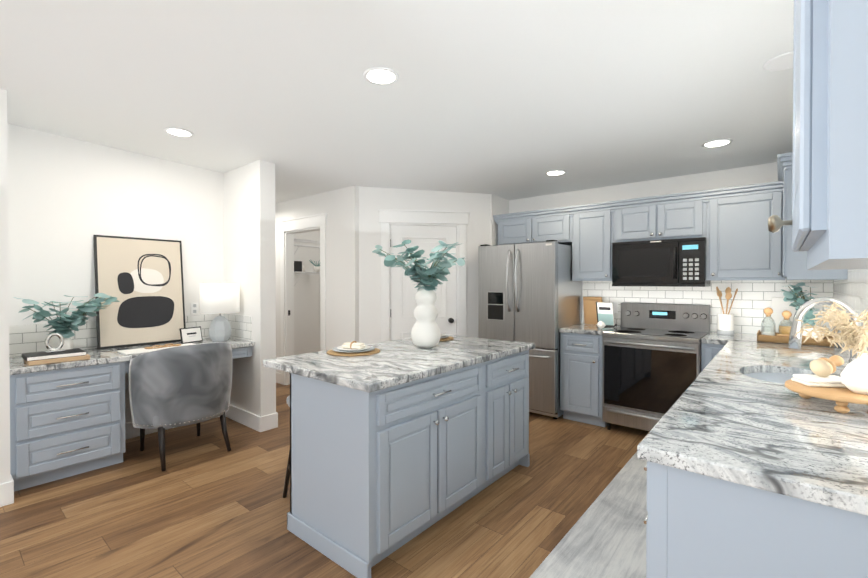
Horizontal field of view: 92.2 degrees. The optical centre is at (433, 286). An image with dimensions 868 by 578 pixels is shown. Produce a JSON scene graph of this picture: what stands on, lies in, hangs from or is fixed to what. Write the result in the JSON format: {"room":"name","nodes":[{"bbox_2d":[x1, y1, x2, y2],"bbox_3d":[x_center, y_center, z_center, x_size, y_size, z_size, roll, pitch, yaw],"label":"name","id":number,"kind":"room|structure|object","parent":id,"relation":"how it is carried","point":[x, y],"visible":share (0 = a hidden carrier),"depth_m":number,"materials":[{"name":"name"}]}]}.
{"room":"kitchen","nodes":[
{"label":"kitchen","id":0,"kind":"room"},
{"bbox_2d":[0,383,649,577],"bbox_3d":[-2.051,1.385,2.764,7.800,0.080,8.200,0,1,40],"label":"floor","id":1,"kind":"structure","parent":0,"point":[206,504],"depth_m":2.47,"materials":[{"name":"brown wood"}]},
{"bbox_2d":[10,361,128,491],"bbox_3d":[-2.752,0.952,3.097,0.628,0.780,0.620,0,1,40],"label":"base cabinet","id":2,"kind":"object","parent":1,"relation":"on","point":[67,419],"depth_m":2.88,"materials":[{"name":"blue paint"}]},
{"bbox_2d":[9,337,254,372],"bbox_3d":[-2.430,0.539,3.473,0.638,0.040,1.616,0,1,40],"label":"countertop","id":3,"kind":"structure","parent":2,"relation":"on","point":[16,364],"depth_m":3.12,"materials":[{"name":"grey stone"}]},
{"bbox_2d":[22,348,89,365],"bbox_3d":[-2.658,0.493,2.941,0.230,0.057,0.330,0,1,40],"label":"books","id":4,"kind":"object","parent":3,"relation":"on","point":[39,358],"visible":1,"depth_m":2.87,"materials":[{"name":"beige paper"}]},
{"bbox_2d":[44,332,64,352],"bbox_3d":[-2.684,0.395,2.955,0.070,0.138,0.104,0,1,40],"label":"figurine","id":5,"kind":"object","parent":4,"relation":"on","point":[50,348],"visible":1,"depth_m":2.94,"materials":[{"name":"white ceramic"}]},
{"bbox_2d":[13,293,119,349],"bbox_3d":[-2.734,0.287,3.142,0.476,0.466,0.638,0,1,40],"label":"plant","id":6,"kind":"object","parent":3,"relation":"on","point":[75,320],"visible":0.85,"depth_m":3.15,"materials":[{"name":"teal plant"}]},
{"bbox_2d":[93,235,185,348],"bbox_3d":[-2.582,0.041,3.699,0.129,0.946,0.660,0,1,40],"label":"framed artwork","id":7,"kind":"object","parent":3,"relation":"on","point":[141,279],"visible":0.96,"depth_m":3.67,"materials":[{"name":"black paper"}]},
{"bbox_2d":[117,343,193,354],"bbox_3d":[-2.249,0.500,3.443,0.220,0.035,0.545,0,1,40],"label":"books","id":8,"kind":"object","parent":3,"relation":"on","point":[143,350],"visible":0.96,"depth_m":3.36,"materials":[{"name":"white paper"}]},
{"bbox_2d":[179,326,202,343],"bbox_3d":[-2.217,0.444,3.816,0.039,0.139,0.200,0,1,25],"label":"sign frame","id":9,"kind":"object","parent":3,"relation":"on","point":[190,334],"visible":0.98,"depth_m":3.81,"materials":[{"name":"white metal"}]},
{"bbox_2d":[200,283,239,341],"bbox_3d":[-2.017,0.239,3.940,0.334,0.549,0.334,0,1,40],"label":"table lamp","id":10,"kind":"object","parent":3,"relation":"on","point":[218,298],"visible":0.98,"depth_m":3.83,"materials":[{"name":"white fabric"}]},
{"bbox_2d":[129,343,231,470],"bbox_3d":[-2.039,0.893,3.399,0.642,0.903,0.749,0,1,40],"label":"accent chair","id":11,"kind":"object","parent":1,"relation":"on","point":[178,386],"visible":1,"depth_m":3.12,"materials":[{"name":"grey fabric"}]},
{"bbox_2d":[282,395,289,497],"bbox_3d":[-0.766,1.016,2.682,0.340,0.662,0.340,0,1,40],"label":"stool","id":12,"kind":"object","parent":1,"relation":"on","point":[286,483],"visible":0.12,"depth_m":2.66,"materials":[{"name":"black fabric"}]},
{"bbox_2d":[287,346,534,577],"bbox_3d":[-0.031,0.905,2.695,0.719,0.880,1.596,0,1,40],"label":"kitchen island","id":13,"kind":"object","parent":1,"relation":"on","point":[395,445],"depth_m":2.16,"materials":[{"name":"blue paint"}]},
{"bbox_2d":[263,334,534,393],"bbox_3d":[-0.125,0.444,2.769,0.930,0.040,1.630,0,1,40],"label":"island countertop","id":14,"kind":"structure","parent":13,"relation":"on","point":[399,360],"depth_m":2.38,"materials":[{"name":"grey stone"}]},
{"bbox_2d":[327,341,379,355],"bbox_3d":[-0.520,0.389,2.707,0.344,0.071,0.344,0,1,40],"label":"place setting","id":15,"kind":"object","parent":14,"relation":"on","point":[353,348],"visible":0.98,"depth_m":2.66,"materials":[{"name":"ceramic"}]},
{"bbox_2d":[372,239,464,347],"bbox_3d":[-0.050,0.059,2.989,0.801,0.724,0.757,0,1,40],"label":"vase","id":16,"kind":"object","parent":14,"relation":"on","point":[425,332],"visible":1,"depth_m":2.85,"materials":[{"name":"white ceramic"}]},
{"bbox_2d":[440,334,453,340],"bbox_3d":[-0.012,0.383,3.351,0.344,0.071,0.344,0,1,40],"label":"place setting","id":17,"kind":"object","parent":14,"relation":"on","point":[444,337],"visible":0.1,"depth_m":3.31,"materials":[{"name":"ceramic"}]},
{"bbox_2d":[478,240,581,418],"bbox_3d":[1.047,0.434,4.612,0.896,1.790,0.819,0,1,40],"label":"refrigerator","id":18,"kind":"object","parent":1,"relation":"on","point":[529,292],"visible":0.6,"depth_m":4.25,"materials":[{"name":"silver metal"}]},
{"bbox_2d":[560,332,606,426],"bbox_3d":[1.611,0.892,4.262,0.410,0.880,0.648,0,1,40],"label":"base cabinet","id":19,"kind":"object","parent":1,"relation":"on","point":[581,365],"depth_m":4.01,"materials":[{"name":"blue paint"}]},
{"bbox_2d":[559,323,620,334],"bbox_3d":[1.606,0.432,4.256,0.411,0.040,0.656,0,1,40],"label":"countertop","id":20,"kind":"structure","parent":19,"relation":"on","point":[583,328],"depth_m":4.10,"materials":[{"name":"stone"}]},
{"bbox_2d":[583,297,602,323],"bbox_3d":[1.721,0.261,4.511,0.215,0.298,0.094,0,1,40],"label":"cutting boards","id":21,"kind":"object","parent":20,"relation":"on","point":[590,312],"visible":0.79,"depth_m":4.51,"materials":[{"name":"brown wood"}]},
{"bbox_2d":[596,321,605,328],"bbox_3d":[1.620,0.373,4.050,0.090,0.080,0.078,0,1,40],"label":"ornament","id":22,"kind":"object","parent":20,"relation":"on","point":[600,324],"visible":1,"depth_m":4.03,"materials":[{"name":"white ceramic"}]},
{"bbox_2d":[596,301,616,326],"bbox_3d":[1.768,0.285,4.285,0.108,0.257,0.175,0,1,-42],"label":"cookbook stand","id":23,"kind":"object","parent":20,"relation":"on","point":[605,312],"visible":0.85,"depth_m":4.26,"materials":[{"name":"white paper"}]},
{"bbox_2d":[529,452,647,577],"bbox_3d":[1.111,1.344,2.265,0.605,0.008,2.570,0,1,40],"label":"rug","id":24,"kind":"object","parent":1,"relation":"on","point":[604,536],"visible":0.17,"depth_m":2.22,"materials":[{"name":"grey fabric"}]},
{"bbox_2d":[602,302,709,430],"bbox_3d":[2.040,0.753,3.847,0.766,1.165,0.723,0,1,40],"label":"range","id":25,"kind":"object","parent":1,"relation":"on","point":[651,362],"visible":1,"depth_m":3.70,"materials":[{"name":"silver metal"}]},
{"bbox_2d":[701,343,724,371],"bbox_3d":[2.450,0.898,3.567,0.210,0.880,0.648,0,1,40],"label":"base cabinet","id":26,"kind":"object","parent":1,"relation":"on","point":[708,351],"depth_m":3.35,"materials":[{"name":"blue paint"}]},
{"bbox_2d":[701,331,714,343],"bbox_3d":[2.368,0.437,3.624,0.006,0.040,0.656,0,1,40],"label":"countertop","id":27,"kind":"structure","parent":26,"relation":"on","point":[706,339],"depth_m":3.40,"materials":[{"name":"stone"}]},
{"bbox_2d":[644,461,867,577],"bbox_3d":[0.983,0.918,1.164,0.628,0.880,0.505,0,1,40],"label":"base cabinet","id":28,"kind":"object","parent":1,"relation":"on","point":[700,526],"depth_m":1.03,"materials":[{"name":"grey paint"}]},
{"bbox_2d":[637,333,867,515],"bbox_3d":[1.873,0.449,2.264,0.666,0.040,3.383,0,1,40],"label":"countertop","id":29,"kind":"structure","parent":28,"relation":"on","point":[724,417],"depth_m":1.25,"materials":[{"name":"stone"}]},
{"bbox_2d":[716,287,737,334],"bbox_3d":[2.543,0.208,3.634,0.157,0.416,0.199,0,1,40],"label":"utensil crock","id":30,"kind":"object","parent":29,"relation":"on","point":[725,323],"visible":1,"depth_m":3.60,"materials":[{"name":"white ceramic"}]},
{"bbox_2d":[744,372,792,383],"bbox_3d":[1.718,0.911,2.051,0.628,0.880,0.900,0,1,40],"label":"sink","id":31,"kind":"object","parent":29,"relation":"in","point":[781,378],"depth_m":2.18,"materials":[{"name":"grey metal"}]},
{"bbox_2d":[771,297,803,332],"bbox_3d":[2.965,0.255,3.493,0.220,0.326,0.069,0,1,40],"label":"board","id":32,"kind":"object","parent":29,"relation":"on","point":[780,305],"visible":0.25,"depth_m":3.52,"materials":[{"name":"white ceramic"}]},
{"bbox_2d":[757,330,833,346],"bbox_3d":[2.727,0.388,3.168,0.430,0.065,0.285,0,1,40],"label":"woven tray","id":33,"kind":"object","parent":29,"relation":"on","point":[780,338],"visible":0.69,"depth_m":3.10,"materials":[{"name":"wood"}]},
{"bbox_2d":[761,307,775,335],"bbox_3d":[2.626,0.288,3.280,0.090,0.245,0.090,0,1,40],"label":"jar","id":34,"kind":"object","parent":33,"relation":"on","point":[768,311],"visible":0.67,"depth_m":3.26,"materials":[{"name":"clear glass"}]},
{"bbox_2d":[778,310,791,336],"bbox_3d":[2.723,0.298,3.226,0.100,0.225,0.100,0,1,40],"label":"jar","id":35,"kind":"object","parent":33,"relation":"on","point":[786,315],"visible":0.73,"depth_m":3.21,"materials":[{"name":"clear glass"}]},
{"bbox_2d":[781,282,824,338],"bbox_3d":[2.795,0.190,3.167,0.253,0.443,0.325,0,1,40],"label":"eucalyptus","id":36,"kind":"object","parent":33,"relation":"on","point":[794,294],"visible":0.62,"depth_m":3.11,"materials":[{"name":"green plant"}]},
{"bbox_2d":[788,297,860,362],"bbox_3d":[1.812,0.240,1.931,0.266,0.382,0.120,0,1,40],"label":"faucet","id":37,"kind":"object","parent":29,"relation":"on","point":[795,342],"visible":0.56,"depth_m":1.98,"materials":[{"name":"silver metal"}]},
{"bbox_2d":[785,379,867,412],"bbox_3d":[1.469,0.401,1.513,0.304,0.067,0.304,0,1,40],"label":"serving tray","id":38,"kind":"object","parent":29,"relation":"on","point":[842,397],"visible":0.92,"depth_m":1.44,"materials":[{"name":"brown wood"}]},
{"bbox_2d":[791,374,846,387],"bbox_3d":[1.447,0.352,1.556,0.150,0.028,0.100,0,0,11],"label":"folded towel","id":39,"kind":"object","parent":38,"relation":"on","point":[832,381],"visible":0.83,"depth_m":1.52,"materials":[{"name":"beige fabric"}]},
{"bbox_2d":[810,355,843,376],"bbox_3d":[1.472,0.299,1.565,0.097,0.080,0.104,0,1,40],"label":"scrub brush","id":40,"kind":"object","parent":39,"relation":"on","point":[823,367],"visible":1,"depth_m":1.55,"materials":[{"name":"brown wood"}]},
{"bbox_2d":[794,301,867,394],"bbox_3d":[1.431,0.208,1.470,0.250,0.316,0.278,0,1,40],"label":"vase","id":41,"kind":"object","parent":38,"relation":"on","point":[854,376],"visible":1,"depth_m":1.44,"materials":[{"name":"white ceramic"}]},
{"bbox_2d":[0,0,793,203],"bbox_3d":[-2.051,-1.229,2.741,7.800,0.367,8.200,0,1,40],"label":"ceiling","id":42,"kind":"structure","parent":0,"point":[511,99],"depth_m":2.41,"materials":[{"name":"white paint"}]},
{"bbox_2d":[164,127,193,136],"bbox_3d":[-1.944,-1.173,3.185,0.195,0.007,0.195,0,0,-5],"label":"recessed light","id":43,"kind":"object","parent":42,"relation":"in","point":[179,132],"depth_m":3.18,"materials":[{"name":"white"}]},
{"bbox_2d":[363,67,398,84],"bbox_3d":[-0.291,-1.152,2.296,0.195,0.007,0.195,0,0,-5],"label":"recessed light","id":44,"kind":"object","parent":42,"relation":"in","point":[388,76],"depth_m":2.29,"materials":[{"name":"white plastic"}]},
{"bbox_2d":[545,170,565,175],"bbox_3d":[1.168,-1.088,4.009,0.195,0.007,0.195,0,0,-5],"label":"recessed light","id":45,"kind":"object","parent":42,"relation":"in","point":[554,172],"depth_m":3.99,"materials":[{"name":"white"}]},
{"bbox_2d":[702,139,732,147],"bbox_3d":[2.142,-1.082,3.163,0.195,0.007,0.195,0,0,-5],"label":"recessed light","id":46,"kind":"object","parent":42,"relation":"in","point":[718,142],"depth_m":3.16,"materials":[{"name":"white plastic"}]},
{"bbox_2d":[763,51,792,70],"bbox_3d":[1.748,-1.111,2.061,0.195,0.007,0.195,0,0,-5],"label":"recessed light","id":47,"kind":"object","parent":42,"relation":"in","point":[784,61],"depth_m":2.08,"materials":[{"name":"white"}]},
{"bbox_2d":[0,89,847,483],"bbox_3d":[-2.088,-0.030,2.731,7.610,2.750,7.960,0,1,40],"label":"wall","id":48,"kind":"structure","parent":0,"point":[64,201],"depth_m":3.92,"materials":[{"name":"white paint"}]},
{"bbox_2d":[9,314,251,356],"bbox_3d":[-2.454,0.403,3.492,0.580,0.228,1.619,0,1,40],"label":"tile backsplash","id":49,"kind":"structure","parent":48,"relation":"attached to","point":[23,339],"depth_m":3.43,"materials":[{"name":"white tile"}]},
{"bbox_2d":[0,372,280,506],"bbox_3d":[-2.186,1.256,4.924,4.434,0.140,4.484,0,1,40],"label":"baseboard","id":50,"kind":"structure","parent":48,"relation":"attached to","point":[254,421],"depth_m":3.85,"materials":[{"name":"white wood"}]},
{"bbox_2d":[191,303,198,314],"bbox_3d":[-2.333,0.216,4.073,0.007,0.115,0.070,0,1,40],"label":"electrical outlet plate","id":51,"kind":"object","parent":48,"relation":"attached to","point":[194,308],"depth_m":4.07,"materials":[{"name":"white plastic"}]},
{"bbox_2d":[278,213,326,384],"bbox_3d":[-1.651,0.222,5.360,1.060,2.200,0.156,0,1,40],"label":"door frame","id":52,"kind":"structure","parent":48,"relation":"attached to","point":[289,229],"depth_m":5.58,"materials":[{"name":"white wood"}]},
{"bbox_2d":[294,238,319,291],"bbox_3d":[-1.708,-0.287,6.331,0.344,0.769,1.252,0,1,40],"label":"closet shelves","id":53,"kind":"object","parent":48,"relation":"attached to","point":[306,241],"visible":0.42,"depth_m":6.01,"materials":[{"name":"white metal"}]},
{"bbox_2d":[294,259,319,271],"bbox_3d":[-1.849,-0.315,6.186,0.246,0.206,0.429,0,1,40],"label":"plant","id":54,"kind":"object","parent":53,"relation":"on","point":[298,266],"visible":0.85,"depth_m":6.19,"materials":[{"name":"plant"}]},
{"bbox_2d":[390,225,456,340],"bbox_3d":[-0.117,0.308,4.840,0.564,2.022,0.616,0,1,40],"label":"pantry door","id":55,"kind":"structure","parent":48,"relation":"in","point":[403,290],"depth_m":4.82,"materials":[{"name":"white wood"}]},
{"bbox_2d":[378,209,469,341],"bbox_3d":[-0.114,0.227,4.801,0.740,2.200,0.809,0,1,40],"label":"door frame","id":56,"kind":"structure","parent":48,"relation":"attached to","point":[387,217],"depth_m":4.78,"materials":[{"name":"white wood"}]},
{"bbox_2d":[497,209,572,244],"bbox_3d":[1.200,-0.644,4.784,0.900,0.342,0.348,0,1,40],"label":"upper cabinet","id":57,"kind":"object","parent":48,"relation":"attached to","point":[543,225],"depth_m":4.61,"materials":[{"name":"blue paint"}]},
{"bbox_2d":[569,201,612,280],"bbox_3d":[1.707,-0.436,4.365,0.414,0.752,0.348,0,1,40],"label":"upper cabinet","id":58,"kind":"object","parent":48,"relation":"attached to","point":[591,244],"depth_m":4.23,"materials":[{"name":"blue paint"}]},
{"bbox_2d":[611,302,617,312],"bbox_3d":[1.913,0.223,4.417,0.070,0.115,0.005,0,1,40],"label":"electrical outlet plate","id":59,"kind":"object","parent":48,"relation":"attached to","point":[615,304],"depth_m":4.41,"materials":[{"name":"white plastic"}]},
{"bbox_2d":[613,190,708,242],"bbox_3d":[2.164,-0.620,3.985,0.768,0.377,0.348,0,1,40],"label":"upper cabinet","id":60,"kind":"object","parent":48,"relation":"attached to","point":[682,215],"depth_m":3.82,"materials":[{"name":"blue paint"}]},
{"bbox_2d":[612,237,710,286],"bbox_3d":[2.137,-0.213,3.955,0.766,0.425,0.420,0,1,40],"label":"microwave","id":61,"kind":"object","parent":60,"relation":"attached to","point":[674,262],"visible":1,"depth_m":3.80,"materials":[{"name":"black plastic"}]},
{"bbox_2d":[583,280,832,333],"bbox_3d":[2.430,0.489,3.998,2.010,1.089,0.006,0,1,40],"label":"tile backsplash","id":62,"kind":"structure","parent":48,"relation":"attached to","point":[752,301],"depth_m":3.78,"materials":[{"name":"white tile"}]},
{"bbox_2d":[706,181,784,279],"bbox_3d":[2.663,-0.429,3.572,0.526,0.752,0.348,0,1,40],"label":"upper cabinet","id":63,"kind":"object","parent":48,"relation":"attached to","point":[730,224],"depth_m":3.43,"materials":[{"name":"grey paint"}]},
{"bbox_2d":[777,152,847,279],"bbox_3d":[2.761,-0.471,3.082,0.353,0.845,0.970,0,1,40],"label":"upper cabinet","id":64,"kind":"object","parent":48,"relation":"attached to","point":[794,265],"visible":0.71,"depth_m":2.81,"materials":[{"name":"grey paint"}]},
{"bbox_2d":[768,0,867,269],"bbox_3d":[0.594,-0.421,0.465,0.349,0.790,0.420,0,1,40],"label":"upper cabinet","id":65,"kind":"object","parent":48,"relation":"attached to","point":[828,222],"visible":1,"depth_m":0.39,"materials":[{"name":"grey paint"}]},
{"bbox_2d":[833,269,867,355],"bbox_3d":[2.034,-0.234,1.933,0.006,1.329,3.667,0,1,40],"label":"tile backsplash","id":66,"kind":"structure","parent":48,"relation":"attached to","point":[852,291],"depth_m":2.39,"materials":[{"name":"white tile"}]}
]}

